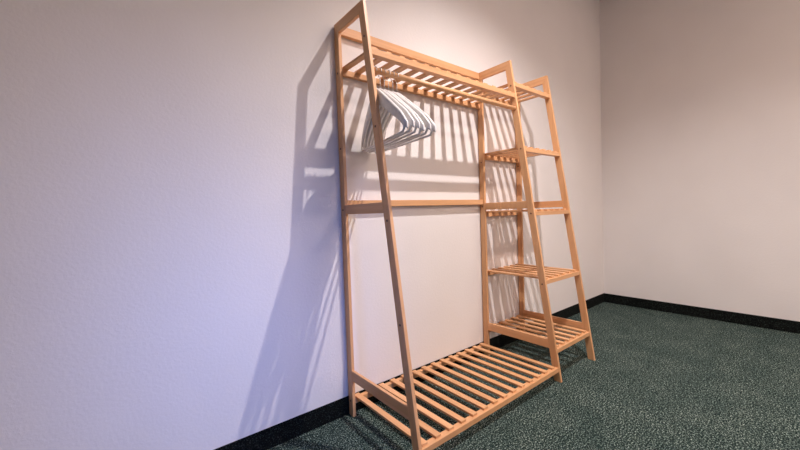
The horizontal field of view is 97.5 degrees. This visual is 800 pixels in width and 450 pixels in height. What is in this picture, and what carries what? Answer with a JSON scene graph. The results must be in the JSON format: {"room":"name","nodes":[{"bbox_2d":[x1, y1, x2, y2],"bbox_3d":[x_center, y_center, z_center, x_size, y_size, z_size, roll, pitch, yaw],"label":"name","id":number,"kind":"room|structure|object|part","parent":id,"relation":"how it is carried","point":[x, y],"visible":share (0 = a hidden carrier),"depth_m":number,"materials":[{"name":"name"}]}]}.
{"room":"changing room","nodes":[
{"label":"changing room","id":0,"kind":"room"},
{"bbox_2d":[0,0,603,449],"bbox_3d":[-1.000,-0.484,1.073,7.509,2.735,0.200,-4,2,-38],"label":"wall","id":1,"kind":"structure","parent":0,"point":[172,267],"depth_m":1.28,"materials":[{"name":"paint"}]},
{"bbox_2d":[214,293,603,449],"bbox_3d":[-0.890,0.842,1.038,7.109,0.082,0.005,-4,2,-38],"label":"baseboard","id":2,"kind":"structure","parent":1,"relation":"attached to","point":[270,437],"depth_m":1.48,"materials":[{"name":"rubber"}]},
{"bbox_2d":[268,302,799,449],"bbox_3d":[0.232,0.942,-0.365,7.509,0.100,4.000,-4,2,-38],"label":"floor","id":3,"kind":"structure","parent":0,"point":[656,380],"depth_m":1.62,"materials":[{"name":"carpet"}]},
{"bbox_2d":[334,0,594,449],"bbox_3d":[0.421,-0.039,1.764,1.350,1.700,0.481,-4,2,-38],"label":"clothes rack","id":4,"kind":"object","parent":3,"relation":"on","point":[406,406],"visible":1,"depth_m":1.72,"materials":[{"name":"brown wood"}]},
{"bbox_3d":[-0.238,-0.007,1.525,0.015,1.699,0.034,-4,2,-38],"label":"post","id":5,"kind":"part","parent":4,"relation":"part of","materials":[{"name":"brown wood"}]},
{"bbox_3d":[-0.143,-0.065,1.401,0.013,0.040,0.278,-4,2,-38],"label":"rail","id":6,"kind":"part","parent":4,"relation":"part of","materials":[{"name":"brown wood"}]},
{"bbox_3d":[-0.084,0.659,1.383,0.013,0.045,0.386,-4,2,-38],"label":"rail","id":7,"kind":"part","parent":4,"relation":"part of","materials":[{"name":"brown wood"}]},
{"bbox_2d":[361,66,408,151],"bbox_3d":[-0.085,-0.458,1.345,0.029,0.293,0.440,-3,3,-26],"label":"clothes hanger","id":8,"kind":"object","parent":4,"relation":"hanging from","point":[384,101],"visible":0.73,"depth_m":1.26,"materials":[{"name":"plastic"}]},
{"bbox_2d":[365,67,414,152],"bbox_3d":[-0.068,-0.459,1.356,0.028,0.293,0.440,-3,2,-27],"label":"clothes hanger","id":9,"kind":"object","parent":4,"relation":"hanging from","point":[411,122],"visible":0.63,"depth_m":1.27,"materials":[{"name":"white plastic"}]},
{"bbox_3d":[-0.037,-0.006,1.272,0.015,1.699,0.282,-4,2,-38],"label":"leg","id":10,"kind":"part","parent":4,"relation":"part of","materials":[{"name":"brown wood"}]},
{"bbox_2d":[368,69,419,152],"bbox_3d":[-0.052,-0.460,1.369,0.029,0.293,0.440,-3,2,-28],"label":"clothes hanger","id":11,"kind":"object","parent":4,"relation":"hanging from","point":[417,123],"visible":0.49,"depth_m":1.29,"materials":[{"name":"white plastic"}]},
{"bbox_3d":[-0.051,-0.427,1.370,0.028,0.204,0.440,-3,2,-28],"label":"arm","id":12,"kind":"part","parent":11,"relation":"part of","materials":[{"name":"white plastic"}]},
{"bbox_2d":[371,70,424,152],"bbox_3d":[-0.038,-0.461,1.385,0.028,0.293,0.440,-3,3,-29],"label":"clothes hanger","id":13,"kind":"object","parent":4,"relation":"hanging from","point":[422,126],"visible":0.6,"depth_m":1.31,"materials":[{"name":"white plastic"}]},
{"bbox_3d":[-0.037,-0.428,1.386,0.028,0.204,0.440,-3,3,-29],"label":"arm","id":14,"kind":"part","parent":13,"relation":"part of","materials":[{"name":"white plastic"}]},
{"bbox_2d":[374,71,430,153],"bbox_3d":[-0.020,-0.462,1.395,0.029,0.293,0.440,-3,2,-30],"label":"clothes hanger","id":15,"kind":"object","parent":4,"relation":"hanging from","point":[421,115],"visible":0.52,"depth_m":1.30,"materials":[{"name":"white plastic"}]},
{"bbox_3d":[-0.019,-0.429,1.396,0.028,0.204,0.440,-3,2,-30],"label":"arm","id":16,"kind":"part","parent":15,"relation":"part of","materials":[{"name":"white plastic"}]},
{"bbox_2d":[382,72,435,150],"bbox_3d":[-0.005,-0.463,1.409,0.029,0.293,0.440,-3,2,-32],"label":"clothes hanger","id":17,"kind":"object","parent":4,"relation":"hanging from","point":[433,126],"visible":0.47,"depth_m":1.33,"materials":[{"name":"white plastic"}]},
{"bbox_3d":[-0.004,-0.430,1.410,0.028,0.204,0.440,-3,2,-32],"label":"arm","id":18,"kind":"part","parent":17,"relation":"part of","materials":[{"name":"white plastic"}]},
{"bbox_3d":[0.099,-0.859,1.797,0.932,0.038,0.018,-4,2,-38],"label":"rail","id":19,"kind":"part","parent":4,"relation":"part of","materials":[{"name":"brown wood"}]},
{"bbox_3d":[0.105,-0.680,1.802,0.932,0.024,0.020,-4,2,-38],"label":"shelf rail","id":20,"kind":"part","parent":4,"relation":"part of","materials":[{"name":"brown wood"}]},
{"bbox_3d":[0.127,-0.115,1.819,0.932,0.029,0.022,-4,2,-38],"label":"rail","id":21,"kind":"part","parent":4,"relation":"part of","materials":[{"name":"brown wood"}]},
{"bbox_3d":[0.155,0.757,1.851,0.932,0.024,0.020,-4,2,-38],"label":"shelf rail","id":22,"kind":"part","parent":4,"relation":"part of","materials":[{"name":"brown wood"}]},
{"bbox_2d":[342,47,510,103],"bbox_3d":[0.172,-0.696,1.709,0.905,0.010,0.243,-4,2,-38],"label":"shelf","id":23,"kind":"object","parent":4,"relation":"attached to","point":[358,73],"depth_m":1.65,"materials":[{"name":"brown wood"}]},
{"bbox_3d":[0.250,-0.679,1.621,0.932,0.024,0.028,-4,2,-38],"label":"shelf rail","id":24,"kind":"part","parent":4,"relation":"part of","materials":[{"name":"brown wood"}]},
{"bbox_3d":[0.257,-0.611,1.617,0.940,0.023,0.023,-4,2,-38],"label":"hanging rod","id":25,"kind":"part","parent":4,"relation":"part of","materials":[{"name":"brown wood"}]},
{"bbox_2d":[355,343,554,446],"bbox_3d":[0.287,0.742,1.674,0.904,0.010,0.457,-4,2,-38],"label":"shelf","id":26,"kind":"object","parent":4,"relation":"attached to","point":[437,438],"depth_m":1.60,"materials":[{"name":"brown wood"}]},
{"bbox_3d":[0.502,-0.053,2.114,0.015,1.699,0.034,-4,2,-38],"label":"post","id":27,"kind":"part","parent":4,"relation":"part of","materials":[{"name":"brown wood"}]},
{"bbox_3d":[0.432,0.759,1.502,0.932,0.022,0.028,-4,2,-38],"label":"shelf rail","id":28,"kind":"part","parent":4,"relation":"part of","materials":[{"name":"brown wood"}]},
{"bbox_3d":[0.624,-0.778,2.215,0.371,0.024,0.020,-4,2,-38],"label":"shelf rail","id":29,"kind":"part","parent":4,"relation":"part of","materials":[{"name":"brown wood"}]},
{"bbox_3d":[0.637,-0.416,2.227,0.371,0.024,0.020,-4,2,-38],"label":"shelf rail","id":30,"kind":"part","parent":4,"relation":"part of","materials":[{"name":"brown wood"}]},
{"bbox_3d":[0.649,-0.071,2.239,0.371,0.024,0.020,-4,2,-38],"label":"shelf rail","id":31,"kind":"part","parent":4,"relation":"part of","materials":[{"name":"brown wood"}]},
{"bbox_3d":[0.598,-0.111,1.989,0.013,0.040,0.278,-4,2,-38],"label":"rail","id":32,"kind":"part","parent":4,"relation":"part of","materials":[{"name":"brown wood"}]},
{"bbox_2d":[483,82,545,102],"bbox_3d":[0.690,-0.794,2.127,0.346,0.010,0.233,-4,2,-38],"label":"shelf","id":33,"kind":"object","parent":4,"relation":"attached to","point":[515,83],"depth_m":2.12,"materials":[{"name":"brown wood"}]},
{"bbox_3d":[0.656,0.614,1.972,0.013,0.045,0.386,-4,2,-38],"label":"rail","id":34,"kind":"part","parent":4,"relation":"part of","materials":[{"name":"brown wood"}]},
{"bbox_3d":[0.804,-0.071,2.353,0.015,1.699,0.034,-4,2,-38],"label":"post","id":35,"kind":"part","parent":4,"relation":"part of","materials":[{"name":"brown wood"}]},
{"bbox_2d":[485,146,556,158],"bbox_3d":[0.719,-0.432,2.118,0.346,0.010,0.287,-4,2,-38],"label":"slatted shelf","id":36,"kind":"object","parent":4,"relation":"attached to","point":[510,153],"depth_m":2.09,"materials":[{"name":"brown wood"}]},
{"bbox_2d":[486,208,565,212],"bbox_3d":[0.747,-0.087,2.110,0.346,0.010,0.338,-4,2,-38],"label":"slatted shelf","id":37,"kind":"object","parent":4,"relation":"attached to","point":[562,210],"depth_m":2.00,"materials":[{"name":"brown wood"}]},
{"bbox_2d":[488,263,575,278],"bbox_3d":[0.776,0.273,2.101,0.347,0.010,0.392,-4,2,-38],"label":"slatted shelf","id":38,"kind":"object","parent":4,"relation":"attached to","point":[519,269],"depth_m":2.06,"materials":[{"name":"brown wood"}]},
{"bbox_3d":[0.762,-0.778,2.041,0.371,0.022,0.028,-4,2,-38],"label":"shelf rail","id":39,"kind":"part","parent":4,"relation":"part of","materials":[{"name":"brown wood"}]},
{"bbox_3d":[0.703,-0.051,1.861,0.015,1.699,0.282,-4,2,-38],"label":"leg","id":40,"kind":"part","parent":4,"relation":"part of","materials":[{"name":"brown wood"}]},
{"bbox_2d":[494,315,586,346],"bbox_3d":[0.805,0.621,2.093,0.347,0.010,0.444,-4,2,-38],"label":"shelf","id":41,"kind":"object","parent":4,"relation":"attached to","point":[572,339],"depth_m":2.09,"materials":[{"name":"brown wood"}]},
{"bbox_3d":[0.808,-0.416,2.011,0.371,0.022,0.028,-4,2,-38],"label":"shelf rail","id":42,"kind":"part","parent":4,"relation":"part of","materials":[{"name":"brown wood"}]},
{"bbox_3d":[0.899,-0.129,2.229,0.013,0.040,0.278,-4,2,-38],"label":"rail","id":43,"kind":"part","parent":4,"relation":"part of","materials":[{"name":"brown wood"}]},
{"bbox_3d":[0.852,-0.070,1.982,0.371,0.022,0.028,-4,2,-38],"label":"shelf rail","id":44,"kind":"part","parent":4,"relation":"part of","materials":[{"name":"brown wood"}]},
{"bbox_3d":[0.958,0.595,2.212,0.013,0.045,0.386,-4,2,-38],"label":"rail","id":45,"kind":"part","parent":4,"relation":"part of","materials":[{"name":"brown wood"}]},
{"bbox_3d":[0.898,0.290,1.953,0.371,0.022,0.028,-4,2,-38],"label":"shelf rail","id":46,"kind":"part","parent":4,"relation":"part of","materials":[{"name":"brown wood"}]},
{"bbox_3d":[1.005,-0.070,2.101,0.015,1.699,0.282,-4,2,-38],"label":"leg","id":47,"kind":"part","parent":4,"relation":"part of","materials":[{"name":"brown wood"}]},
{"bbox_3d":[0.942,0.638,1.924,0.371,0.022,0.028,-4,2,-38],"label":"shelf rail","id":48,"kind":"part","parent":4,"relation":"part of","materials":[{"name":"brown wood"}]},
{"bbox_2d":[599,0,799,321],"bbox_3d":[3.040,-0.650,1.858,0.200,2.735,3.600,-4,2,-38],"label":"wall","id":49,"kind":"structure","parent":0,"point":[700,99],"depth_m":2.65,"materials":[{"name":"paint"}]},
{"bbox_2d":[604,293,799,333],"bbox_3d":[3.008,0.680,1.838,0.005,0.082,3.595,-4,2,-38],"label":"baseboard","id":50,"kind":"structure","parent":49,"relation":"attached to","point":[791,326],"depth_m":2.66,"materials":[{"name":"rubber"}]}
]}

